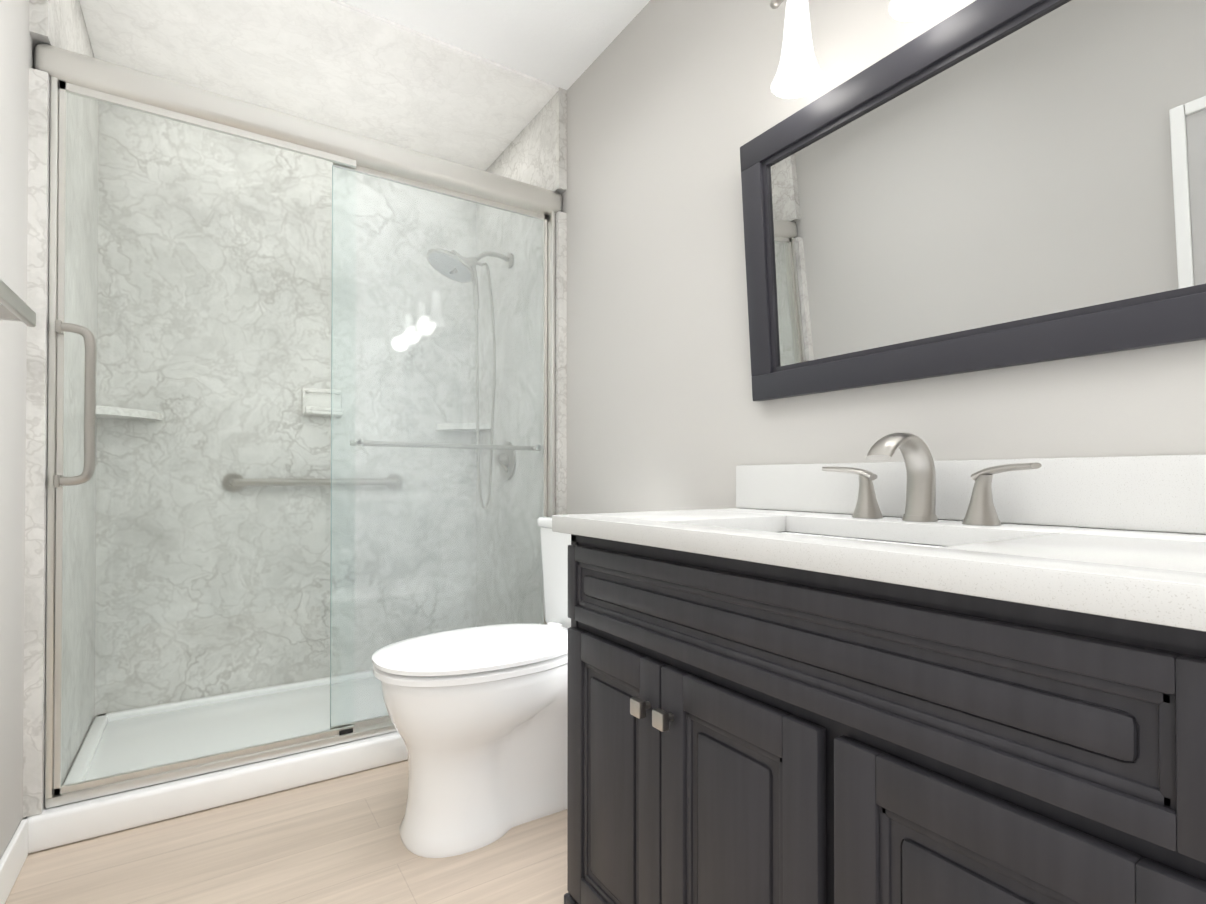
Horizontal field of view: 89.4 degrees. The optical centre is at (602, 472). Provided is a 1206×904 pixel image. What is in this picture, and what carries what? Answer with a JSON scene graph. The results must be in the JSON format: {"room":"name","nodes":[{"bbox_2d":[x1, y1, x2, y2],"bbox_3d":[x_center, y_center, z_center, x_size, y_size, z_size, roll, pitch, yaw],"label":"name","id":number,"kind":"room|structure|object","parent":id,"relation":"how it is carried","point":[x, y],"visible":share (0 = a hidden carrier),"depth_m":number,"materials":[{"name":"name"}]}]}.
{"room":"bathroom","nodes":[
{"label":"bathroom","id":0,"kind":"room"},
{"bbox_2d":[0,0,34,858],"bbox_3d":[-0.977,-0.281,0.720,0.100,2.440,3.860,0,-1,-33],"label":"wall","id":1,"kind":"structure","parent":0,"point":[17,48],"depth_m":1.42,"materials":[{"name":"grey paint"}]},
{"bbox_2d":[0,819,27,903],"bbox_3d":[-0.678,0.888,0.354,0.012,0.095,2.735,0,-1,-33],"label":"baseboard","id":2,"kind":"structure","parent":1,"relation":"attached to","point":[13,858],"depth_m":1.39,"materials":[{"name":"white wood"}]},
{"bbox_2d":[0,279,35,326],"bbox_3d":[-1.036,-0.321,0.977,0.077,0.060,0.655,0,-1,-33],"label":"shelf","id":3,"kind":"object","parent":1,"relation":"attached to","point":[14,307],"visible":1,"depth_m":1.17,"materials":[{"name":"silver metal"}]},
{"bbox_2d":[23,0,98,817],"bbox_3d":[-1.656,-0.271,1.889,0.035,2.440,0.860,0,-1,-33],"label":"wall panel","id":4,"kind":"object","parent":1,"relation":"attached to","point":[59,23],"visible":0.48,"depth_m":1.76,"materials":[{"name":"stone"}]},
{"bbox_2d":[96,405,163,420],"bbox_3d":[-1.737,-0.217,2.229,0.201,0.029,0.201,0,-1,-33],"label":"corner shelf","id":5,"kind":"object","parent":4,"relation":"attached to","point":[131,413],"depth_m":2.20,"materials":[{"name":"stone"}]},
{"bbox_2d":[5,760,567,903],"bbox_3d":[-0.287,0.983,1.157,1.745,0.080,3.860,0,-1,-33],"label":"floor","id":6,"kind":"structure","parent":0,"point":[337,840],"depth_m":1.49,"materials":[{"name":"brown wood"}]},
{"bbox_2d":[26,670,407,853],"bbox_3d":[-1.019,0.908,2.284,1.541,0.090,0.870,0,-1,-33],"label":"shower pan","id":7,"kind":"object","parent":6,"relation":"on","point":[61,825],"visible":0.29,"depth_m":1.96,"materials":[{"name":"white plastic"}]},
{"bbox_2d":[34,43,561,807],"bbox_3d":[-0.822,-0.121,1.991,1.539,1.958,0.127,0,-1,-33],"label":"shower door","id":8,"kind":"structure","parent":7,"relation":"on","point":[102,81],"depth_m":1.88,"materials":[{"name":"clear glass"}]},
{"bbox_2d":[372,516,570,857],"bbox_3d":[-0.239,0.547,1.740,0.795,0.802,0.536,0,-1,-33],"label":"toilet","id":9,"kind":"object","parent":6,"relation":"on","point":[478,715],"visible":0.75,"depth_m":1.55,"materials":[{"name":"white ceramic"}]},
{"bbox_2d":[552,454,1205,903],"bbox_3d":[0.437,0.458,0.931,0.578,0.965,1.175,0,-1,-33],"label":"bathroom vanity","id":10,"kind":"object","parent":6,"relation":"on","point":[792,684],"visible":1,"depth_m":0.73,"materials":[{"name":"paint"}]},
{"bbox_2d":[822,432,1041,524],"bbox_3d":[0.533,0.008,1.080,0.160,0.157,0.393,0,-1,-33],"label":"faucet","id":11,"kind":"object","parent":10,"relation":"on","point":[920,505],"visible":1,"depth_m":1.08,"materials":[{"name":"silver metal"}]},
{"bbox_2d":[340,0,649,89],"bbox_3d":[-0.287,-1.537,1.179,1.745,0.080,3.860,0,-1,-33],"label":"ceiling","id":12,"kind":"structure","parent":0,"point":[563,44],"depth_m":2.04,"materials":[{"name":"white paint"}]},
{"bbox_2d":[79,0,558,170],"bbox_3d":[-1.023,-1.481,2.311,1.473,0.012,0.858,0,-1,-33],"label":"ceiling panel","id":13,"kind":"object","parent":12,"relation":"attached to","point":[339,64],"visible":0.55,"depth_m":2.22,"materials":[{"name":"stone"}]},
{"bbox_2d":[561,0,1205,513],"bbox_3d":[0.403,-0.273,1.616,0.100,2.440,3.860,0,-1,-33],"label":"wall","id":14,"kind":"structure","parent":0,"point":[673,106],"depth_m":1.69,"materials":[{"name":"grey paint"}]},
{"bbox_2d":[476,88,566,625],"bbox_3d":[-0.389,-0.264,2.711,0.035,2.440,0.860,0,-1,-33],"label":"wall panel","id":15,"kind":"object","parent":14,"relation":"attached to","point":[534,152],"visible":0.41,"depth_m":2.62,"materials":[{"name":"stone"}]},
{"bbox_2d":[436,423,490,431],"bbox_3d":[-0.668,-0.221,2.924,0.201,0.029,0.201,0,-1,-33],"label":"corner shelf","id":16,"kind":"object","parent":15,"relation":"attached to","point":[443,426],"depth_m":2.89,"materials":[{"name":"stone"}]},
{"bbox_2d":[426,248,515,508],"bbox_3d":[-0.569,-0.407,2.614,0.373,1.138,0.220,0,-1,-33],"label":"shower head","id":17,"kind":"object","parent":15,"relation":"attached to","point":[462,260],"depth_m":2.63},
{"bbox_2d":[770,0,823,98],"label":"sconce","id":18,"kind":"object","parent":14,"relation":"attached to","point":[799,72],"depth_m":1.31,"materials":[{"name":"white glass"}]},
{"bbox_2d":[740,0,1205,400],"bbox_3d":[0.638,-0.494,1.094,0.028,0.625,1.005,-5,2,-33],"label":"mirror","id":19,"kind":"object","parent":14,"relation":"attached to","point":[978,185],"visible":1,"depth_m":1.05,"materials":[{"name":"grey mirror"}]},
{"bbox_3d":[-1.311,-0.263,2.745,1.545,2.440,0.100,0,-1,-33],"label":"wall","id":20,"kind":"structure","parent":0,"visible":0},
{"bbox_2d":[95,101,475,715],"bbox_3d":[-1.270,-0.264,2.682,1.545,2.440,0.050,0,-1,-33],"label":"wall panel","id":21,"kind":"object","parent":20,"relation":"attached to","point":[320,426],"depth_m":2.54,"materials":[{"name":"stone"}]},
{"bbox_2d":[223,473,402,491],"bbox_3d":[-1.225,0.041,2.642,0.716,0.076,0.061,0,-1,-33],"label":"grab rail","id":22,"kind":"object","parent":21,"relation":"attached to","point":[245,482],"depth_m":2.57,"materials":[{"name":"silver metal"}]},
{"bbox_2d":[302,387,342,417],"bbox_3d":[-1.213,-0.307,2.644,0.160,0.125,0.075,0,-1,-33],"label":"shelf","id":23,"kind":"object","parent":21,"relation":"attached to","point":[317,394],"depth_m":2.64,"materials":[{"name":"ceramic"}]}
]}

